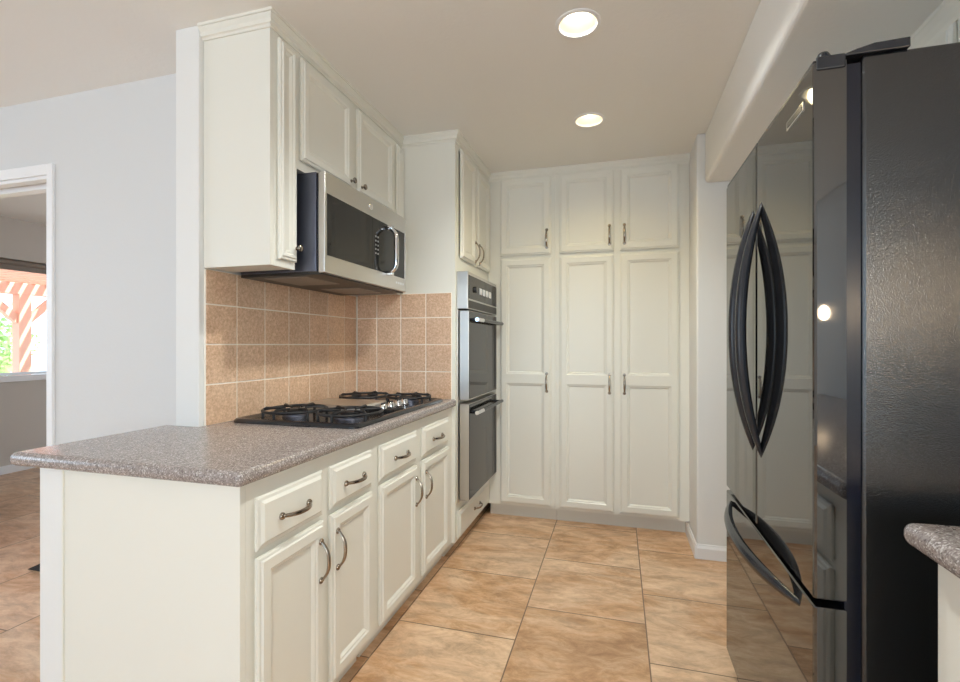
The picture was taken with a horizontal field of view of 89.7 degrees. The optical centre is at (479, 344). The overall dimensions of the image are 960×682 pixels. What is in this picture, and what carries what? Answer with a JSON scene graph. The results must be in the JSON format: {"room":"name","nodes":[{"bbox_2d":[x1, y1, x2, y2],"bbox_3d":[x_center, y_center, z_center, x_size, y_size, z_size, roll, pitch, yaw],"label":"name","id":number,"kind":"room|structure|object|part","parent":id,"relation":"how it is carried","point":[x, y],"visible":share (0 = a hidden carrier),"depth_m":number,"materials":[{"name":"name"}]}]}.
{"room":"kitchen","nodes":[
{"label":"kitchen","id":0,"kind":"room"},
{"bbox_2d":[0,216,45,466],"bbox_3d":[-4.330,-0.019,5.409,0.120,2.490,4.380,0,0,16],"label":"wall","id":1,"kind":"structure","parent":0,"point":[22,403],"depth_m":4.69,"materials":[{"name":"grey paint"}]},
{"bbox_2d":[0,464,36,474],"bbox_3d":[-4.266,1.187,5.390,0.014,0.078,4.380,0,0,16],"label":"baseboard","id":2,"kind":"structure","parent":1,"relation":"attached to","point":[12,468],"depth_m":4.62,"materials":[{"name":"white paint"}]},
{"bbox_2d":[0,269,45,381],"bbox_3d":[-4.405,-0.235,5.056,0.130,1.178,2.580,0,0,16],"label":"window","id":3,"kind":"structure","parent":1,"relation":"in","point":[22,294],"depth_m":4.76,"materials":[{"name":"clear glass"}]},
{"bbox_2d":[0,258,45,273],"bbox_3d":[-4.392,-0.770,5.052,0.052,0.101,2.380,0,0,16],"label":"roller blind","id":4,"kind":"object","parent":3,"relation":"attached to","point":[8,264],"visible":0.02,"depth_m":4.72,"materials":[{"name":"brown"}]},
{"bbox_2d":[0,73,175,444],"bbox_3d":[-3.189,0.006,2.743,4.359,2.440,0.120,0,0,16],"label":"wall","id":5,"kind":"structure","parent":0,"point":[112,149],"depth_m":2.27,"materials":[{"name":"white paint"}]},
{"bbox_2d":[0,163,54,445],"bbox_3d":[-2.552,0.170,2.552,1.010,2.112,0.135,0,0,16],"label":"door frame","id":6,"kind":"structure","parent":5,"relation":"in","point":[46,171],"depth_m":2.36,"materials":[{"name":"white paint"}]},
{"bbox_2d":[40,26,354,681],"bbox_3d":[-0.823,0.006,2.888,0.112,2.440,3.100,0,0,16],"label":"wall","id":7,"kind":"structure","parent":0,"point":[190,268],"depth_m":1.84,"materials":[{"name":"white paint"}]},
{"bbox_2d":[204,28,303,271],"bbox_3d":[-0.871,-0.734,1.869,0.353,0.880,0.140,0,0,16],"label":"upper cabinet","id":8,"kind":"object","parent":7,"relation":"attached to","point":[250,78],"visible":0.99,"depth_m":1.81,"materials":[{"name":"white paint"}]},
{"bbox_3d":[-0.912,-0.734,1.817,0.303,0.880,0.018,0,0,16],"label":"panel","id":9,"kind":"part","parent":8,"relation":"part of","materials":[{"name":"white paint"}]},
{"bbox_3d":[-0.757,-0.734,1.845,0.020,0.880,0.122,0,0,16],"label":"frame","id":10,"kind":"part","parent":8,"relation":"part of","materials":[{"name":"white paint"}]},
{"bbox_3d":[-0.735,-0.734,1.845,0.022,0.824,0.100,0,0,16],"label":"door","id":11,"kind":"part","parent":8,"relation":"part of","materials":[{"name":"white paint"}]},
{"bbox_3d":[-0.702,-0.374,1.875,0.030,0.028,0.028,0,0,16],"label":"knob","id":12,"kind":"part","parent":8,"relation":"part of","materials":[{"name":"silver metal"}]},
{"bbox_2d":[204,269,356,425],"bbox_3d":[-0.902,0.010,2.388,0.009,0.604,1.117,0,0,16],"label":"tile backsplash","id":13,"kind":"structure","parent":7,"relation":"attached to","point":[266,344],"depth_m":2.19,"materials":[{"name":"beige tile"}]},
{"bbox_2d":[295,51,393,211],"bbox_3d":[-0.734,-0.937,2.349,0.353,0.475,0.856,0,0,16],"label":"upper cabinet","id":14,"kind":"object","parent":7,"relation":"attached to","point":[335,137],"visible":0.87,"depth_m":2.19,"materials":[{"name":"white paint"}]},
{"bbox_3d":[-0.873,-0.937,1.953,0.303,0.475,0.018,0,0,16],"label":"panel","id":15,"kind":"part","parent":14,"relation":"part of","materials":[{"name":"white paint"}]},
{"bbox_2d":[241,171,405,295],"bbox_3d":[-0.670,-0.481,2.310,0.466,0.410,0.758,0,0,16],"label":"microwave","id":16,"kind":"object","parent":14,"relation":"attached to","point":[353,244],"visible":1,"depth_m":2.07,"materials":[{"name":"silver metal"}]},
{"bbox_3d":[-0.522,-0.486,2.268,0.030,0.401,0.758,0,0,16],"label":"door","id":17,"kind":"part","parent":16,"relation":"part of","materials":[{"name":"silver metal"}]},
{"bbox_3d":[-0.470,-0.480,2.452,0.025,0.252,0.356,0,0,16],"label":"control panel","id":18,"kind":"part","parent":16,"relation":"part of","materials":[{"name":"black glass"}]},
{"bbox_3d":[-0.435,-0.469,2.402,0.066,0.248,0.029,0,0,16],"label":"handle","id":19,"kind":"part","parent":16,"relation":"part of","materials":[{"name":"silver metal"}]},
{"bbox_3d":[-0.661,-0.940,2.104,0.022,0.408,0.378,0,0,16],"label":"door","id":20,"kind":"part","parent":14,"relation":"part of","materials":[{"name":"white paint"}]},
{"bbox_3d":[-0.541,-0.940,2.524,0.022,0.408,0.384,0,0,16],"label":"door","id":21,"kind":"part","parent":14,"relation":"part of","materials":[{"name":"white paint"}]},
{"bbox_2d":[355,139,403,295],"bbox_3d":[-0.613,-0.734,2.823,0.325,0.880,0.118,0,0,16],"label":"upper cabinet","id":22,"kind":"object","parent":7,"relation":"attached to","point":[398,151],"visible":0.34,"depth_m":2.77,"materials":[{"name":"white paint"}]},
{"bbox_3d":[-0.485,-0.734,2.796,0.020,0.880,0.100,0,0,16],"label":"frame","id":23,"kind":"part","parent":22,"relation":"part of","materials":[{"name":"white paint"}]},
{"bbox_3d":[-0.464,-0.734,2.794,0.022,0.824,0.078,0,0,16],"label":"door","id":24,"kind":"part","parent":22,"relation":"part of","materials":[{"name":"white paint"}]},
{"bbox_2d":[357,292,451,398],"bbox_3d":[-0.451,0.007,2.835,0.602,0.610,0.009,0,0,16],"label":"tile backsplash","id":25,"kind":"structure","parent":7,"relation":"attached to","point":[404,341],"depth_m":2.83,"materials":[{"name":"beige tile"}]},
{"bbox_2d":[0,467,737,681],"bbox_3d":[-1.899,1.251,1.999,7.450,0.050,9.800,0,0,16],"label":"floor","id":26,"kind":"structure","parent":0,"point":[514,598],"depth_m":2.25,"materials":[{"name":"beige tile"}]},
{"bbox_2d":[28,564,39,571],"bbox_3d":[-2.404,1.156,2.632,0.127,0.139,0.040,0,0,16],"label":"door stop","id":27,"kind":"object","parent":26,"relation":"on","point":[37,567],"visible":0.1,"depth_m":2.61,"materials":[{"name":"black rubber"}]},
{"bbox_2d":[62,438,372,681],"bbox_3d":[-0.781,0.789,1.609,0.671,0.874,0.672,0,0,16],"label":"base cabinet","id":28,"kind":"object","parent":26,"relation":"on","point":[270,578],"visible":0.96,"depth_m":1.33,"materials":[{"name":"white paint"}]},
{"bbox_3d":[-0.897,0.789,1.304,0.615,0.874,0.023,0,0,16],"label":"panel","id":29,"kind":"part","parent":28,"relation":"part of","materials":[{"name":"white paint"}]},
{"bbox_3d":[-0.541,0.470,1.395,0.020,0.140,0.292,0,0,16],"label":"drawer","id":30,"kind":"part","parent":28,"relation":"part of","materials":[{"name":"white paint"}]},
{"bbox_3d":[-0.540,0.833,1.394,0.022,0.550,0.292,0,0,16],"label":"door","id":31,"kind":"part","parent":28,"relation":"part of","materials":[{"name":"white paint"}]},
{"bbox_3d":[-0.514,0.474,1.387,0.036,0.021,0.142,0,0,16],"label":"handle","id":32,"kind":"part","parent":28,"relation":"part of","materials":[{"name":"silver metal"}]},
{"bbox_3d":[-0.519,0.742,1.546,0.020,0.780,0.649,0,0,16],"label":"frame","id":33,"kind":"part","parent":28,"relation":"part of","materials":[{"name":"white paint"}]},
{"bbox_3d":[-0.481,0.676,1.502,0.036,0.142,0.021,0,0,16],"label":"handle","id":34,"kind":"part","parent":28,"relation":"part of","materials":[{"name":"silver metal"}]},
{"bbox_3d":[-0.456,0.676,1.593,0.036,0.142,0.021,0,0,16],"label":"handle","id":35,"kind":"part","parent":28,"relation":"part of","materials":[{"name":"silver metal"}]},
{"bbox_3d":[-0.452,0.470,1.708,0.020,0.140,0.277,0,0,16],"label":"drawer","id":36,"kind":"part","parent":28,"relation":"part of","materials":[{"name":"white paint"}]},
{"bbox_3d":[-0.451,0.833,1.708,0.022,0.550,0.277,0,0,16],"label":"door","id":37,"kind":"part","parent":28,"relation":"part of","materials":[{"name":"white paint"}]},
{"bbox_3d":[-0.425,0.474,1.701,0.036,0.021,0.142,0,0,16],"label":"handle","id":38,"kind":"part","parent":28,"relation":"part of","materials":[{"name":"silver metal"}]},
{"bbox_2d":[356,407,451,656],"bbox_3d":[-0.556,0.789,2.382,0.664,0.874,0.939,0,0,16],"label":"base cabinet","id":39,"kind":"object","parent":26,"relation":"on","point":[411,487],"visible":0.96,"depth_m":2.17,"materials":[{"name":"white paint"}]},
{"bbox_2d":[10,399,455,486],"bbox_3d":[-0.751,0.332,2.072,0.817,0.040,1.640,0,0,16],"label":"countertop","id":40,"kind":"structure","parent":39,"relation":"on","point":[229,453],"depth_m":1.44,"materials":[{"name":"grey stone"}]},
{"bbox_2d":[234,391,442,428],"bbox_3d":[-0.599,0.286,2.294,0.570,0.052,0.942,0,0,16],"label":"gas cooktop","id":41,"kind":"object","parent":40,"relation":"in","point":[356,411],"visible":1,"depth_m":2.04,"materials":[{"name":"black metal"}]},
{"bbox_3d":[-0.789,0.292,2.061,0.108,0.019,0.108,0,0,16],"label":"burner","id":42,"kind":"part","parent":41,"relation":"part of","materials":[{"name":"black metal"}]},
{"bbox_3d":[-0.657,0.289,2.341,0.330,0.025,0.250,0,0,16],"label":"plate","id":43,"kind":"part","parent":41,"relation":"part of","materials":[{"name":"silver metal"}]},
{"bbox_3d":[-0.534,0.292,1.988,0.130,0.019,0.130,0,0,16],"label":"burner","id":44,"kind":"part","parent":41,"relation":"part of","materials":[{"name":"black metal"}]},
{"bbox_3d":[-0.422,0.287,2.289,0.044,0.028,0.044,0,0,16],"label":"knob","id":45,"kind":"part","parent":41,"relation":"part of","materials":[{"name":"silver metal"}]},
{"bbox_3d":[-0.400,0.287,2.366,0.044,0.028,0.044,0,0,16],"label":"knob","id":46,"kind":"part","parent":41,"relation":"part of","materials":[{"name":"silver metal"}]},
{"bbox_3d":[-0.381,0.287,2.433,0.044,0.028,0.044,0,0,16],"label":"knob","id":47,"kind":"part","parent":41,"relation":"part of","materials":[{"name":"silver metal"}]},
{"bbox_3d":[-0.347,0.470,2.075,0.020,0.140,0.360,0,0,16],"label":"drawer","id":48,"kind":"part","parent":39,"relation":"part of","materials":[{"name":"white paint"}]},
{"bbox_3d":[-0.346,0.833,2.075,0.022,0.550,0.360,0,0,16],"label":"door","id":49,"kind":"part","parent":39,"relation":"part of","materials":[{"name":"white paint"}]},
{"bbox_3d":[-0.320,0.474,2.068,0.036,0.021,0.142,0,0,16],"label":"handle","id":50,"kind":"part","parent":39,"relation":"part of","materials":[{"name":"silver metal"}]},
{"bbox_3d":[-0.278,0.676,2.216,0.036,0.142,0.021,0,0,16],"label":"handle","id":51,"kind":"part","parent":39,"relation":"part of","materials":[{"name":"silver metal"}]},
{"bbox_3d":[-0.244,0.676,2.331,0.036,0.142,0.021,0,0,16],"label":"handle","id":52,"kind":"part","parent":39,"relation":"part of","materials":[{"name":"silver metal"}]},
{"bbox_3d":[-0.228,0.470,2.490,0.020,0.140,0.367,0,0,16],"label":"drawer","id":53,"kind":"part","parent":39,"relation":"part of","materials":[{"name":"white paint"}]},
{"bbox_3d":[-0.227,0.833,2.490,0.022,0.550,0.367,0,0,16],"label":"door","id":54,"kind":"part","parent":39,"relation":"part of","materials":[{"name":"white paint"}]},
{"bbox_3d":[-0.201,0.474,2.482,0.036,0.021,0.142,0,0,16],"label":"handle","id":55,"kind":"part","parent":39,"relation":"part of","materials":[{"name":"silver metal"}]},
{"bbox_2d":[402,141,489,556],"bbox_3d":[-0.310,0.006,3.218,0.691,2.440,0.803,0,0,16],"label":"tall cabinet","id":56,"kind":"object","parent":26,"relation":"on","point":[447,198],"visible":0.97,"depth_m":2.81,"materials":[{"name":"white paint"}]},
{"bbox_3d":[-0.454,-0.041,2.851,0.616,2.346,0.019,0,0,16],"label":"panel","id":57,"kind":"part","parent":56,"relation":"part of","materials":[{"name":"white paint"}]},
{"bbox_3d":[-0.070,-0.829,2.962,0.022,0.639,0.287,0,0,16],"label":"door","id":58,"kind":"part","parent":56,"relation":"part of","materials":[{"name":"white paint"}]},
{"bbox_3d":[-0.051,-0.021,3.103,0.019,2.306,0.724,0,0,16],"label":"frame","id":59,"kind":"part","parent":56,"relation":"part of","materials":[{"name":"white paint"}]},
{"bbox_3d":[-0.032,1.038,3.099,0.020,0.152,0.682,0,0,16],"label":"drawer","id":60,"kind":"part","parent":56,"relation":"part of","materials":[{"name":"white paint"}]},
{"bbox_3d":[-0.012,-0.589,3.067,0.036,0.142,0.021,0,0,16],"label":"handle","id":61,"kind":"part","parent":56,"relation":"part of","materials":[{"name":"silver metal"}]},
{"bbox_2d":[457,271,503,502],"bbox_3d":[-0.250,0.246,3.155,0.684,1.336,0.670,0,0,16],"label":"double wall oven","id":62,"kind":"object","parent":56,"relation":"in","point":[476,296],"visible":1,"depth_m":2.89,"materials":[{"name":"grey metal"}]},
{"bbox_3d":[-0.010,-0.314,3.087,0.068,0.216,0.670,0,0,16],"label":"control panel","id":63,"kind":"part","parent":62,"relation":"part of","materials":[{"name":"silver metal"}]},
{"bbox_3d":[-0.003,0.061,3.092,0.057,0.519,0.648,0,0,16],"label":"door","id":64,"kind":"part","parent":62,"relation":"part of","materials":[{"name":"silver metal"}]},
{"bbox_3d":[-0.003,0.621,3.092,0.057,0.560,0.648,0,0,16],"label":"door","id":65,"kind":"part","parent":62,"relation":"part of","materials":[{"name":"silver metal"}]},
{"bbox_3d":[0.000,0.393,2.835,0.025,0.025,0.125,0,0,16],"label":"handle","id":66,"kind":"part","parent":62,"relation":"part of","materials":[{"name":"silver metal"}]},
{"bbox_3d":[0.000,-0.146,2.835,0.025,0.025,0.125,0,0,16],"label":"handle","id":67,"kind":"part","parent":62,"relation":"part of","materials":[{"name":"silver metal"}]},
{"bbox_3d":[0.025,-0.334,3.080,0.002,0.136,0.652,0,0,16],"label":"display glass","id":68,"kind":"part","parent":62,"relation":"part of","materials":[{"name":"black glass"}]},
{"bbox_3d":[0.054,0.393,3.086,0.056,0.022,0.608,0,0,16],"label":"handle","id":69,"kind":"part","parent":62,"relation":"part of","materials":[{"name":"silver metal"}]},
{"bbox_3d":[0.054,-0.146,3.086,0.056,0.022,0.608,0,0,16],"label":"handle","id":70,"kind":"part","parent":62,"relation":"part of","materials":[{"name":"silver metal"}]},
{"bbox_3d":[0.012,-0.589,3.152,0.036,0.142,0.021,0,0,16],"label":"handle","id":71,"kind":"part","parent":56,"relation":"part of","materials":[{"name":"silver metal"}]},
{"bbox_3d":[0.021,-0.829,3.282,0.022,0.639,0.302,0,0,16],"label":"door","id":72,"kind":"part","parent":56,"relation":"part of","materials":[{"name":"white paint"}]},
{"bbox_2d":[488,176,556,519],"bbox_3d":[0.370,0.026,3.667,0.479,2.400,0.701,0,0,16],"label":"pantry cabinet","id":73,"kind":"object","parent":26,"relation":"on","point":[522,271],"visible":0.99,"depth_m":3.37,"materials":[{"name":"white paint"}]},
{"bbox_3d":[0.316,-0.893,3.365,0.358,0.538,0.022,0,0,16],"label":"door","id":74,"kind":"part","parent":73,"relation":"part of","materials":[{"name":"white paint"}]},
{"bbox_3d":[0.316,0.255,3.365,0.358,1.715,0.022,0,0,16],"label":"door","id":75,"kind":"part","parent":73,"relation":"part of","materials":[{"name":"white paint"}]},
{"bbox_3d":[0.454,-0.729,3.297,0.021,0.142,0.036,0,0,16],"label":"handle","id":76,"kind":"part","parent":73,"relation":"part of","materials":[{"name":"silver metal"}]},
{"bbox_3d":[0.454,0.260,3.297,0.021,0.142,0.036,0,0,16],"label":"handle","id":77,"kind":"part","parent":73,"relation":"part of","materials":[{"name":"silver metal"}]},
{"bbox_2d":[556,163,688,531],"bbox_3d":[1.011,0.026,3.484,0.852,2.400,0.701,0,0,16],"label":"pantry cabinet","id":78,"kind":"object","parent":26,"relation":"on","point":[622,235],"visible":1,"depth_m":3.18,"materials":[{"name":"white paint"}]},
{"bbox_3d":[0.716,-0.893,3.250,0.358,0.538,0.022,0,0,16],"label":"door","id":79,"kind":"part","parent":78,"relation":"part of","materials":[{"name":"white paint"}]},
{"bbox_3d":[0.716,0.255,3.250,0.358,1.715,0.022,0,0,16],"label":"door","id":80,"kind":"part","parent":78,"relation":"part of","materials":[{"name":"white paint"}]},
{"bbox_3d":[0.854,-0.729,3.183,0.021,0.142,0.036,0,0,16],"label":"handle","id":81,"kind":"part","parent":78,"relation":"part of","materials":[{"name":"silver metal"}]},
{"bbox_3d":[0.854,0.260,3.183,0.021,0.142,0.036,0,0,16],"label":"handle","id":82,"kind":"part","parent":78,"relation":"part of","materials":[{"name":"silver metal"}]},
{"bbox_3d":[0.945,-0.729,3.157,0.021,0.142,0.036,0,0,16],"label":"handle","id":83,"kind":"part","parent":78,"relation":"part of","materials":[{"name":"silver metal"}]},
{"bbox_3d":[0.945,0.260,3.157,0.021,0.142,0.036,0,0,16],"label":"handle","id":84,"kind":"part","parent":78,"relation":"part of","materials":[{"name":"silver metal"}]},
{"bbox_3d":[1.101,-0.893,3.140,0.364,0.538,0.022,0,0,16],"label":"door","id":85,"kind":"part","parent":78,"relation":"part of","materials":[{"name":"white paint"}]},
{"bbox_3d":[1.101,0.255,3.140,0.364,1.715,0.022,0,0,16],"label":"door","id":86,"kind":"part","parent":78,"relation":"part of","materials":[{"name":"white paint"}]},
{"bbox_2d":[724,37,959,681],"bbox_3d":[1.148,0.306,1.303,0.848,1.840,0.844,0,0,16],"label":"refrigerator","id":87,"kind":"object","parent":26,"relation":"on","point":[843,216],"visible":1,"depth_m":0.99,"materials":[{"name":"black metal"}]},
{"bbox_3d":[0.794,-0.044,1.460,0.077,0.735,0.041,0,0,16],"label":"handle","id":88,"kind":"part","parent":87,"relation":"part of","materials":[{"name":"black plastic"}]},
{"bbox_3d":[0.894,-0.029,1.603,0.058,1.110,0.407,0,0,16],"label":"door","id":89,"kind":"part","parent":87,"relation":"part of","materials":[{"name":"black metal"}]},
{"bbox_3d":[0.770,-0.042,1.376,0.077,0.739,0.041,0,0,16],"label":"handle","id":90,"kind":"part","parent":87,"relation":"part of","materials":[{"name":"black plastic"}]},
{"bbox_3d":[0.780,0.573,1.415,0.078,0.044,0.703,0,0,16],"label":"handle","id":91,"kind":"part","parent":87,"relation":"part of","materials":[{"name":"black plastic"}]},
{"bbox_3d":[0.835,0.838,1.394,0.058,0.592,0.840,0,0,16],"label":"freezer drawer","id":92,"kind":"part","parent":87,"relation":"part of","materials":[{"name":"black metal"}]},
{"bbox_3d":[0.719,-0.521,1.103,0.001,0.013,0.093,0,0,16],"label":"badge plate","id":93,"kind":"part","parent":87,"relation":"part of","materials":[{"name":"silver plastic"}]},
{"bbox_3d":[0.778,-0.029,1.196,0.058,1.110,0.427,0,0,16],"label":"door","id":94,"kind":"part","parent":87,"relation":"part of","materials":[{"name":"black metal"}]},
{"bbox_2d":[938,564,959,681],"bbox_3d":[0.797,0.789,-0.332,0.783,0.874,2.200,0,0,16],"label":"base cabinet","id":95,"kind":"object","parent":26,"relation":"on","point":[948,583],"visible":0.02,"depth_m":0.79,"materials":[{"name":"white paint"}]},
{"bbox_2d":[904,523,959,577],"bbox_3d":[0.807,0.332,-0.327,0.766,0.040,2.255,0,0,16],"label":"countertop","id":96,"kind":"structure","parent":95,"relation":"on","point":[940,543],"depth_m":0.78,"materials":[{"name":"grey stone"}]},
{"bbox_2d":[0,0,760,224],"bbox_3d":[-1.899,-1.254,1.999,7.450,0.080,9.800,0,0,16],"label":"ceiling","id":97,"kind":"structure","parent":0,"point":[500,73],"depth_m":2.06,"materials":[{"name":"white paint"}]},
{"bbox_2d":[555,8,600,38],"bbox_3d":[0.371,-1.240,1.823,0.170,0.064,0.170,0,0,16],"label":"recessed light","id":98,"kind":"object","parent":97,"relation":"in","point":[574,22],"visible":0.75,"depth_m":1.86,"materials":[{"name":"white paint"}]},
{"bbox_3d":[0.371,-1.261,1.823,0.104,0.018,0.104,0,0,16],"label":"bulb","id":99,"kind":"part","parent":98,"relation":"part of","materials":[{"name":"white glass"}]},
{"bbox_2d":[573,112,604,127],"bbox_3d":[0.588,-1.240,2.604,0.170,0.064,0.170,0,0,16],"label":"recessed light","id":100,"kind":"object","parent":97,"relation":"in","point":[591,118],"visible":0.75,"depth_m":2.65,"materials":[{"name":"white paint"}]},
{"bbox_2d":[688,133,729,546],"bbox_3d":[1.774,0.006,3.139,0.814,2.440,0.989,0,0,16],"label":"wall","id":101,"kind":"structure","parent":0,"point":[708,487],"depth_m":2.76,"materials":[{"name":"white paint"}]},
{"bbox_2d":[197,6,689,181],"bbox_3d":[-0.066,-1.188,2.768,2.709,0.052,1.018,0,0,-33],"label":"trim","id":102,"kind":"structure","parent":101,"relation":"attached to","point":[267,17],"depth_m":2.43,"materials":[{"name":"white paint"}]},
{"bbox_2d":[685,521,726,561],"bbox_3d":[1.540,1.185,2.887,0.527,0.082,0.402,0,0,16],"label":"baseboard","id":103,"kind":"structure","parent":101,"relation":"attached to","point":[700,551],"depth_m":2.75,"materials":[{"name":"white paint"}]},
{"bbox_2d":[705,0,943,182],"bbox_3d":[0.777,-1.068,-0.424,0.772,0.293,6.411,0,0,16],"label":"soffit","id":104,"kind":"structure","parent":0,"point":[783,38],"depth_m":1.58,"materials":[{"name":"white paint"}]},
{"bbox_3d":[1.346,0.006,-0.021,0.100,2.440,7.500,0,0,16],"label":"wall","id":105,"kind":"structure","parent":0,"visible":0},
{"bbox_2d":[929,16,959,45],"bbox_3d":[1.497,-0.783,1.470,0.427,0.277,1.550,0,0,16],"label":"upper cabinet","id":106,"kind":"object","parent":105,"relation":"attached to","point":[951,34],"visible":0.02,"depth_m":1.29,"materials":[{"name":"white paint"}]},
{"bbox_2d":[908,0,959,48],"bbox_3d":[1.325,-0.893,1.519,0.032,0.057,1.550,0,0,16],"label":"trim","id":107,"kind":"structure","parent":106,"relation":"attached to","point":[947,13],"depth_m":1.34,"materials":[{"name":"white paint"}]},
{"bbox_3d":[1.189,-0.759,1.028,0.022,0.200,0.490,0,0,16],"label":"door","id":108,"kind":"part","parent":106,"relation":"part of","materials":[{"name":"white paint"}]}
]}

